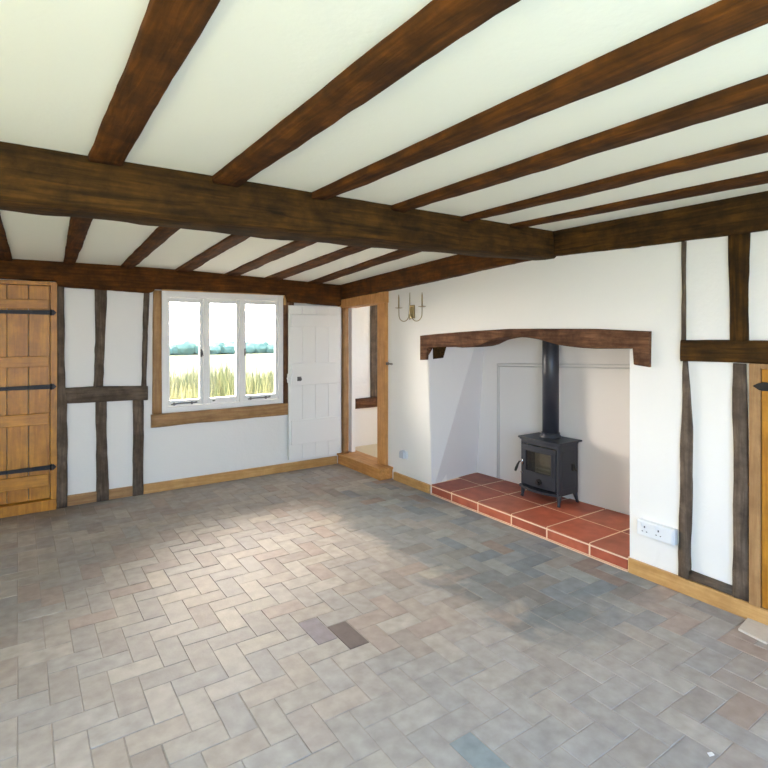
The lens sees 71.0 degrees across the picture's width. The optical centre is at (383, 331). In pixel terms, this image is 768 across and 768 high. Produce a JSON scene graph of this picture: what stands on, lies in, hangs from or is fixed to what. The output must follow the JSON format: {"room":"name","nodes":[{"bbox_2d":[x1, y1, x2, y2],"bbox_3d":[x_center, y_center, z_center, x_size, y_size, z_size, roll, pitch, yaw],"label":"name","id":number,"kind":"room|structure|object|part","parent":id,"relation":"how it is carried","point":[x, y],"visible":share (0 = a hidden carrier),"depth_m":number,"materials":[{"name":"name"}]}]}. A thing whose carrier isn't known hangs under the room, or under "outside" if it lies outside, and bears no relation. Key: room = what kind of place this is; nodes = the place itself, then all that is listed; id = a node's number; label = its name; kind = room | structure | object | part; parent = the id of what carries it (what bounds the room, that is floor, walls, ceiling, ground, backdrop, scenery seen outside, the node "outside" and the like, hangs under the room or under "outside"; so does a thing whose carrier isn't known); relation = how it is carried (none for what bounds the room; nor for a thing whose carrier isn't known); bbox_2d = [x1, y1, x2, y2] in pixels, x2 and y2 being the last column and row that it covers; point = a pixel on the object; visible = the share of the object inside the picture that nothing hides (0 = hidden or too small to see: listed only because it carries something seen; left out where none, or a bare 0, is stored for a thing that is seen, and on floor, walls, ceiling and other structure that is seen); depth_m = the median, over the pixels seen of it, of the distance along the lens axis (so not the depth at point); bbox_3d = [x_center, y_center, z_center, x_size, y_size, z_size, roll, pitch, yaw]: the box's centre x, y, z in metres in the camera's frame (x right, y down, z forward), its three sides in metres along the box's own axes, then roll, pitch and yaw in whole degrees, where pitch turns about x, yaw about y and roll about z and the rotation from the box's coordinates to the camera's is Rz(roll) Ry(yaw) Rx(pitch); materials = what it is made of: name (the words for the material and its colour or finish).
{"room":"cottage living room","nodes":[
{"label":"cottage living room","id":0,"kind":"room"},
{"bbox_2d":[1,279,341,499],"bbox_3d":[-2.861,0.375,5.117,5.820,2.550,0.240,0,0,-34],"label":"wall","id":1,"kind":"structure","parent":0,"point":[205,448],"depth_m":5.24,"materials":[{"name":"white paint"}]},
{"bbox_2d":[0,284,56,504],"bbox_3d":[-3.348,0.546,4.613,0.923,1.908,0.075,0,0,-34],"label":"door","id":2,"kind":"structure","parent":1,"relation":"in","point":[15,482],"depth_m":4.73,"materials":[{"name":"brown wood"}]},
{"bbox_2d":[0,279,56,517],"bbox_3d":[-3.377,0.576,4.606,0.991,2.048,0.105,0,0,-34],"label":"trim","id":3,"kind":"structure","parent":1,"relation":"attached to","point":[34,506],"depth_m":4.84,"materials":[{"name":"brown wood"}]},
{"bbox_2d":[56,284,67,508],"bbox_3d":[-2.938,0.560,4.903,0.095,2.080,0.075,0,0,-34],"label":"wall post","id":4,"kind":"object","parent":1,"relation":"attached to","point":[62,432],"visible":0.98,"depth_m":4.88,"materials":[{"name":"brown wood"}]},
{"bbox_2d":[67,491,96,505],"bbox_3d":[-2.806,1.552,5.002,0.243,0.095,0.032,0,0,-34],"label":"baseboard","id":5,"kind":"structure","parent":1,"relation":"attached to","point":[82,498],"depth_m":4.99,"materials":[{"name":"brown wood"}]},
{"bbox_2d":[93,289,106,386],"bbox_3d":[-2.683,0.035,5.087,0.124,0.990,0.066,0,0,-34],"label":"wall post","id":6,"kind":"object","parent":1,"relation":"attached to","point":[100,295],"visible":0.96,"depth_m":5.06,"materials":[{"name":"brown wood"}]},
{"bbox_2d":[95,402,108,501],"bbox_3d":[-2.671,1.125,5.096,0.115,0.950,0.064,0,0,-34],"label":"wall post","id":7,"kind":"object","parent":1,"relation":"attached to","point":[102,480],"visible":0.98,"depth_m":5.07,"materials":[{"name":"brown wood"}]},
{"bbox_2d":[65,386,147,403],"bbox_3d":[-2.636,0.596,5.111,0.725,0.166,0.073,0,0,-34],"label":"wall rail","id":8,"kind":"object","parent":1,"relation":"attached to","point":[89,394],"visible":0.98,"depth_m":5.08,"materials":[{"name":"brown wood"}]},
{"bbox_2d":[109,486,132,499],"bbox_3d":[-2.538,1.552,5.184,0.210,0.095,0.032,0,0,-34],"label":"baseboard","id":9,"kind":"structure","parent":1,"relation":"attached to","point":[115,493],"depth_m":5.17,"materials":[{"name":"brown wood"}]},
{"bbox_2d":[132,400,143,495],"bbox_3d":[-2.412,1.135,5.272,0.107,0.930,0.060,0,0,-34],"label":"wall post","id":10,"kind":"object","parent":1,"relation":"attached to","point":[138,405],"visible":1,"depth_m":5.25,"materials":[{"name":"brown wood"}]},
{"bbox_2d":[141,293,149,386],"bbox_3d":[-2.353,0.045,5.308,0.084,0.990,0.062,0,0,-34],"label":"wall post","id":11,"kind":"object","parent":1,"relation":"attached to","point":[146,295],"visible":0.93,"depth_m":5.29,"materials":[{"name":"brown wood"}]},
{"bbox_2d":[152,290,161,413],"bbox_3d":[-2.267,0.205,5.369,0.092,1.230,0.057,0,0,-34],"label":"window post","id":12,"kind":"object","parent":1,"relation":"attached to","point":[157,294],"visible":0.99,"depth_m":5.35,"materials":[{"name":"brown wood"}]},
{"bbox_2d":[0,259,341,305],"bbox_3d":[-2.706,-0.487,5.050,5.600,0.360,0.120,0,0,-34],"label":"wall plate","id":13,"kind":"object","parent":1,"relation":"attached to","point":[78,275],"visible":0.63,"depth_m":5.28,"materials":[{"name":"brown wood"}]},
{"bbox_2d":[151,403,287,427],"bbox_3d":[-1.682,0.884,5.754,1.514,0.141,0.079,0,0,-34],"label":"window sill","id":14,"kind":"structure","parent":1,"relation":"attached to","point":[212,415],"depth_m":5.67,"materials":[{"name":"brown wood"}]},
{"bbox_2d":[162,291,282,412],"bbox_3d":[-1.696,0.202,5.766,1.303,1.223,0.086,0,0,-34],"label":"window","id":15,"kind":"structure","parent":1,"relation":"in","point":[204,299],"depth_m":5.72,"materials":[{"name":"white paint"}]},
{"bbox_2d":[161,289,285,304],"bbox_3d":[-1.672,-0.361,5.758,1.333,0.122,0.035,0,0,-34],"label":"trim","id":16,"kind":"structure","parent":1,"relation":"attached to","point":[162,289],"depth_m":5.69,"materials":[{"name":"brown wood"}]},
{"bbox_2d":[283,298,293,402],"bbox_3d":[-1.099,0.220,6.163,0.133,1.200,0.056,0,0,-34],"label":"window post","id":17,"kind":"object","parent":1,"relation":"attached to","point":[285,307],"visible":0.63,"depth_m":6.12,"materials":[{"name":"brown wood"}]},
{"bbox_2d":[287,305,340,459],"bbox_3d":[-0.799,0.581,6.252,0.702,1.755,0.091,0,0,-34],"label":"door","id":18,"kind":"structure","parent":1,"relation":"in","point":[314,332],"depth_m":6.26,"materials":[{"name":"white paint"}]},
{"bbox_2d":[341,307,348,453],"bbox_3d":[-0.473,0.592,6.540,0.078,1.764,0.077,0,0,-34],"label":"door frame","id":19,"kind":"structure","parent":1,"relation":"attached to","point":[345,311],"depth_m":6.51,"materials":[{"name":"brown wood"}]},
{"bbox_2d":[143,456,336,493],"bbox_3d":[-1.472,1.552,5.909,2.172,0.095,0.032,0,0,-34],"label":"baseboard","id":20,"kind":"structure","parent":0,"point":[148,488],"depth_m":5.79,"materials":[{"name":"brown wood"}]},
{"bbox_2d":[355,397,376,408],"bbox_3d":[0.003,0.935,7.245,1.350,0.148,0.066,0,0,-34],"label":"rail","id":21,"kind":"object","parent":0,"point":[369,402],"visible":0.21,"depth_m":7.05,"materials":[{"name":"brown wood"}]},
{"bbox_2d":[355,444,376,456],"bbox_3d":[0.542,1.550,6.595,1.290,0.100,1.700,0,0,-34],"label":"floor","id":22,"kind":"structure","parent":0,"point":[371,449],"depth_m":6.84,"materials":[{"name":"beige"}]},
{"bbox_2d":[0,463,767,767],"bbox_3d":[-0.752,1.651,2.191,5.720,0.105,7.170,0,0,-34],"label":"floor","id":23,"kind":"structure","parent":0,"point":[337,615],"depth_m":2.74,"materials":[{"name":"tile"}]},
{"bbox_2d":[431,473,629,571],"bbox_3d":[1.353,1.552,4.697,0.822,0.096,2.150,0,0,-34],"label":"hearth","id":24,"kind":"object","parent":23,"relation":"on","point":[601,534],"visible":0.86,"depth_m":4.44,"materials":[{"name":"tile"}]},
{"bbox_2d":[514,341,581,507],"bbox_3d":[1.470,0.605,4.821,0.360,1.810,0.501,0,0,-34],"label":"stove","id":25,"kind":"object","parent":24,"relation":"on","point":[549,459],"visible":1,"depth_m":4.80,"materials":[{"name":"metal"}]},
{"bbox_3d":[1.478,0.969,4.833,0.331,0.027,0.463,0,0,-34],"label":"plate","id":26,"kind":"part","parent":25,"relation":"part of","materials":[{"name":"metal"}]},
{"bbox_3d":[1.499,1.456,4.609,0.052,0.101,0.052,0,0,-34],"label":"leg","id":27,"kind":"part","parent":25,"relation":"part of","materials":[{"name":"metal"}]},
{"bbox_3d":[1.686,1.456,4.743,0.067,0.106,0.050,0,0,-34],"label":"leg","id":28,"kind":"part","parent":25,"relation":"part of","materials":[{"name":"metal"}]},
{"bbox_2d":[738,618,767,644],"bbox_3d":[1.992,1.594,2.856,0.186,0.011,0.185,0,0,-34],"label":"stone slab","id":29,"kind":"object","parent":23,"relation":"on","point":[754,629],"visible":1,"depth_m":2.87,"materials":[{"name":"beige stone"}]},
{"bbox_2d":[0,0,767,284],"bbox_3d":[-0.711,-0.725,2.176,5.870,0.350,7.200,0,0,-34],"label":"ceiling","id":30,"kind":"structure","parent":0,"point":[253,63],"depth_m":1.78,"materials":[{"name":"paint"}]},
{"bbox_2d":[0,215,11,260],"bbox_3d":[-2.509,-0.700,3.452,0.140,0.197,2.872,0,0,-33],"label":"joist","id":31,"kind":"object","parent":30,"relation":"attached to","point":[5,253],"visible":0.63,"depth_m":4.05,"materials":[{"name":"brown wood"}]},
{"bbox_2d":[63,217,92,264],"bbox_3d":[-2.119,-0.703,3.716,0.136,0.196,2.873,0,0,-33],"label":"joist","id":32,"kind":"object","parent":30,"relation":"attached to","point":[78,228],"visible":0.44,"depth_m":3.78,"materials":[{"name":"brown wood"}]},
{"bbox_2d":[121,226,179,267],"bbox_3d":[-1.700,-0.700,4.002,0.134,0.194,2.871,0,0,-34],"label":"joist","id":33,"kind":"object","parent":30,"relation":"attached to","point":[160,235],"visible":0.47,"depth_m":4.15,"materials":[{"name":"brown wood"}]},
{"bbox_2d":[88,0,219,165],"bbox_3d":[-0.111,-0.776,0.725,0.142,0.098,3.965,0,0,-34],"label":"joist","id":34,"kind":"object","parent":30,"relation":"attached to","point":[168,31],"visible":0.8,"depth_m":1.50,"materials":[{"name":"brown wood"}]},
{"bbox_2d":[175,234,248,271],"bbox_3d":[-1.274,-0.700,4.291,0.164,0.198,2.872,0,0,-34],"label":"joist","id":35,"kind":"object","parent":30,"relation":"attached to","point":[231,240],"visible":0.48,"depth_m":4.47,"materials":[{"name":"brown wood"}]},
{"bbox_2d":[224,241,316,275],"bbox_3d":[-0.876,-0.691,4.561,0.169,0.215,2.872,0,0,-33],"label":"joist","id":36,"kind":"object","parent":30,"relation":"attached to","point":[293,246],"visible":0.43,"depth_m":4.70,"materials":[{"name":"brown wood"}]},
{"bbox_2d":[0,141,555,260],"bbox_3d":[-1.087,-0.675,2.617,5.585,0.303,0.305,0,0,-34],"label":"beam","id":37,"kind":"structure","parent":30,"relation":"attached to","point":[33,180],"depth_m":2.69,"materials":[{"name":"brown wood"}]},
{"bbox_2d":[264,246,368,280],"bbox_3d":[-0.485,-0.681,4.827,0.190,0.229,2.872,0,0,-34],"label":"joist","id":38,"kind":"object","parent":30,"relation":"attached to","point":[349,250],"visible":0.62,"depth_m":4.97,"materials":[{"name":"brown wood"}]},
{"bbox_2d":[308,250,420,283],"bbox_3d":[-0.100,-0.675,5.089,0.203,0.254,2.877,0,0,-32],"label":"joist","id":39,"kind":"object","parent":30,"relation":"attached to","point":[397,254],"visible":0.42,"depth_m":5.17,"materials":[{"name":"brown wood"}]},
{"bbox_2d":[212,0,520,186],"bbox_3d":[0.326,-0.769,1.023,0.134,0.108,3.965,0,0,-34],"label":"joist","id":40,"kind":"object","parent":30,"relation":"attached to","point":[440,23],"visible":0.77,"depth_m":1.52,"materials":[{"name":"brown wood"}]},
{"bbox_2d":[312,0,767,199],"bbox_3d":[0.779,-0.771,1.331,0.153,0.107,3.965,0,0,-34],"label":"joist","id":41,"kind":"object","parent":30,"relation":"attached to","point":[723,20],"visible":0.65,"depth_m":1.55,"materials":[{"name":"brown wood"}]},
{"bbox_2d":[392,74,767,212],"bbox_3d":[1.194,-0.772,1.612,0.153,0.106,3.965,0,0,-34],"label":"joist","id":42,"kind":"object","parent":30,"relation":"attached to","point":[752,93],"visible":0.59,"depth_m":2.02,"materials":[{"name":"brown wood"}]},
{"bbox_2d":[462,135,767,220],"bbox_3d":[1.662,-0.775,1.931,0.168,0.098,3.965,0,0,-34],"label":"joist","id":43,"kind":"object","parent":30,"relation":"attached to","point":[759,145],"visible":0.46,"depth_m":2.52,"materials":[{"name":"brown wood"}]},
{"bbox_2d":[509,171,767,227],"bbox_3d":[2.111,-0.778,2.236,0.220,0.092,3.969,0,0,-35],"label":"joist","id":44,"kind":"object","parent":30,"relation":"attached to","point":[760,178],"visible":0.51,"depth_m":2.98,"materials":[{"name":"brown wood"}]},
{"bbox_2d":[428,347,483,483],"bbox_3d":[0.877,0.625,5.626,1.025,1.950,0.260,0,0,-34],"label":"wall","id":45,"kind":"structure","parent":0,"point":[454,379],"depth_m":5.45,"materials":[{"name":"paint"}]},
{"bbox_2d":[433,347,445,358],"bbox_3d":[0.529,0.216,5.431,0.140,0.132,0.150,0,0,-34],"label":"corbel","id":46,"kind":"object","parent":45,"relation":"attached to","point":[438,352],"visible":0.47,"depth_m":5.36,"materials":[{"name":"brown wood"}]},
{"bbox_2d":[477,337,629,514],"bbox_3d":[1.735,0.625,4.946,0.370,1.950,2.350,0,0,-34],"label":"wall","id":47,"kind":"structure","parent":0,"point":[594,403],"depth_m":4.83,"materials":[{"name":"paint"}]},
{"bbox_2d":[497,363,629,478],"bbox_3d":[1.710,0.875,4.783,0.017,1.250,1.832,0,0,-37],"label":"trim","id":48,"kind":"structure","parent":47,"relation":"attached to","point":[497,363],"depth_m":5.44,"materials":[{"name":"white paint"}]},
{"bbox_2d":[349,230,767,584],"bbox_3d":[2.168,0.375,4.255,1.630,2.550,7.600,0,0,-34],"label":"wall","id":49,"kind":"structure","parent":0,"point":[640,288],"depth_m":3.52,"materials":[{"name":"white paint"}]},
{"bbox_2d":[338,291,388,465],"bbox_3d":[-0.230,0.514,6.241,0.225,1.920,0.847,0,0,-34],"label":"trim","id":50,"kind":"structure","parent":49,"relation":"attached to","point":[381,299],"depth_m":5.96,"materials":[{"name":"brown wood"}]},
{"bbox_2d":[337,450,392,480],"bbox_3d":[-0.196,1.537,6.213,0.280,0.126,0.933,0,0,-34],"label":"step","id":51,"kind":"structure","parent":49,"relation":"attached to","point":[366,464],"depth_m":6.10,"materials":[{"name":"brown wood"}]},
{"bbox_2d":[370,305,376,396],"bbox_3d":[-0.114,0.110,7.157,0.168,1.520,0.048,0,0,-34],"label":"post","id":52,"kind":"object","parent":49,"relation":"attached to","point":[373,309],"visible":0.47,"depth_m":7.12,"materials":[{"name":"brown wood"}]},
{"bbox_2d":[399,450,407,458],"bbox_3d":[0.198,1.293,5.657,0.052,0.090,0.105,0,0,-34],"label":"wall socket","id":53,"kind":"object","parent":49,"relation":"attached to","point":[403,454],"visible":1,"depth_m":5.63,"materials":[{"name":"white plastic"}]},
{"bbox_2d":[393,472,430,493],"bbox_3d":[0.284,1.558,5.564,0.035,0.085,0.605,0,0,-34],"label":"baseboard","id":54,"kind":"structure","parent":49,"relation":"attached to","point":[401,478],"depth_m":5.52,"materials":[{"name":"brown wood"}]},
{"bbox_2d":[398,293,425,321],"bbox_3d":[0.271,-0.250,5.519,0.087,0.299,0.476,0,0,-34],"label":"wall sconce","id":55,"kind":"object","parent":49,"relation":"attached to","point":[411,307],"visible":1,"depth_m":5.53,"materials":[{"name":"gold metal"}]},
{"bbox_3d":[0.278,-0.260,5.545,0.048,0.280,0.080,0,0,-34],"label":"plate","id":56,"kind":"part","parent":55,"relation":"part of","materials":[{"name":"gold metal"}]},
{"bbox_2d":[341,254,531,299],"bbox_3d":[0.382,-0.578,5.338,0.224,0.396,2.920,0,0,-34],"label":"wall plate","id":57,"kind":"object","parent":49,"relation":"attached to","point":[457,265],"visible":0.49,"depth_m":5.22,"materials":[{"name":"brown wood"}]},
{"bbox_2d":[420,329,651,366],"bbox_3d":[1.119,0.132,4.495,0.215,0.310,2.388,0,0,-34],"label":"lintel","id":58,"kind":"object","parent":49,"relation":"attached to","point":[639,341],"visible":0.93,"depth_m":4.01,"materials":[{"name":"brown wood"}]},
{"bbox_2d":[637,518,677,544],"bbox_3d":[1.736,1.256,3.394,0.053,0.106,0.256,0,0,-34],"label":"double socket","id":59,"kind":"object","parent":49,"relation":"attached to","point":[654,530],"visible":1,"depth_m":3.38,"materials":[{"name":"white plastic"}]},
{"bbox_2d":[553,191,767,255],"bbox_3d":[2.411,-0.674,2.461,0.101,0.268,3.960,0,0,-34],"label":"wall plate","id":60,"kind":"object","parent":49,"relation":"attached to","point":[748,213],"visible":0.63,"depth_m":3.32,"materials":[{"name":"brown wood"}]},
{"bbox_2d":[681,241,686,339],"bbox_3d":[1.840,-0.242,3.291,0.044,0.615,0.030,0,0,-34],"label":"wall post","id":61,"kind":"object","parent":49,"relation":"attached to","point":[683,243],"visible":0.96,"depth_m":3.28,"materials":[{"name":"grey wood"}]},
{"bbox_2d":[678,361,692,579],"bbox_3d":[1.845,0.840,3.281,0.053,1.320,0.088,0,0,-34],"label":"wall post","id":62,"kind":"object","parent":49,"relation":"attached to","point":[686,435],"visible":1,"depth_m":3.26,"materials":[{"name":"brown wood"}]},
{"bbox_2d":[628,558,767,625],"bbox_3d":[2.152,1.552,2.818,0.032,0.095,1.843,0,0,-34],"label":"baseboard","id":63,"kind":"structure","parent":49,"relation":"attached to","point":[724,601],"depth_m":3.20,"materials":[{"name":"brown wood"}]},
{"bbox_2d":[689,570,732,594],"bbox_3d":[1.925,1.474,3.164,0.042,0.065,0.250,0,0,-34],"label":"plate","id":64,"kind":"object","parent":49,"relation":"attached to","point":[721,586],"visible":0.94,"depth_m":3.15,"materials":[{"name":"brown wood"}]},
{"bbox_2d":[680,340,767,363],"bbox_3d":[2.151,0.114,2.822,0.060,0.138,1.150,0,0,-34],"label":"wall rail","id":65,"kind":"object","parent":49,"relation":"attached to","point":[749,351],"visible":0.99,"depth_m":3.08,"materials":[{"name":"brown wood"}]},
{"bbox_2d":[728,233,750,340],"bbox_3d":[2.008,-0.250,3.039,0.052,0.620,0.114,0,0,-34],"label":"wall post","id":66,"kind":"object","parent":49,"relation":"attached to","point":[738,244],"visible":0.98,"depth_m":3.02,"materials":[{"name":"brown wood"}]},
{"bbox_2d":[732,363,748,601],"bbox_3d":[2.013,0.840,3.027,0.055,1.320,0.093,0,0,-34],"label":"wall post","id":67,"kind":"object","parent":49,"relation":"attached to","point":[740,567],"visible":0.87,"depth_m":3.01,"materials":[{"name":"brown wood"}]},
{"bbox_2d":[749,363,767,607],"bbox_3d":[2.268,0.841,2.639,0.042,1.329,0.836,0,0,-34],"label":"trim","id":68,"kind":"structure","parent":49,"relation":"attached to","point":[755,370],"depth_m":2.95,"materials":[{"name":"brown wood"}]},
{"bbox_2d":[753,369,767,608],"bbox_3d":[2.245,0.853,2.654,0.041,1.295,0.744,0,0,-34],"label":"door","id":69,"kind":"structure","parent":49,"relation":"in","point":[763,386],"depth_m":2.91,"materials":[{"name":"brown wood"}]},
{"bbox_3d":[2.263,0.853,2.643,0.024,1.295,0.705,0,0,-34],"label":"plank panel","id":70,"kind":"part","parent":69,"relation":"part of","materials":[{"name":"brown wood"}]},
{"label":"outside","id":71,"kind":"structure","parent":0,"visible":0},
{"bbox_2d":[170,353,273,380],"bbox_3d":[-1.405,2.125,2.068,140.000,0.750,145.000,0,0,-34],"label":"ground","id":72,"kind":"structure","parent":71,"point":[179,362],"depth_m":43.39,"materials":[{"name":"white"}]},
{"bbox_2d":[170,340,273,354],"bbox_3d":[-18.245,1.806,60.263,31.425,2.061,2.801,0,0,-34],"label":"hedge","id":73,"kind":"object","parent":72,"relation":"on","point":[181,347],"visible":0.3,"depth_m":59.42,"materials":[{"name":"green plant"}]},
{"bbox_2d":[170,361,273,399],"bbox_3d":[-3.130,1.325,13.267,7.786,1.682,8.764,0,0,-34],"label":"meadow grass","id":74,"kind":"structure","parent":72,"relation":"on","point":[221,385],"depth_m":10.47,"materials":[{"name":"plant"}]}
]}

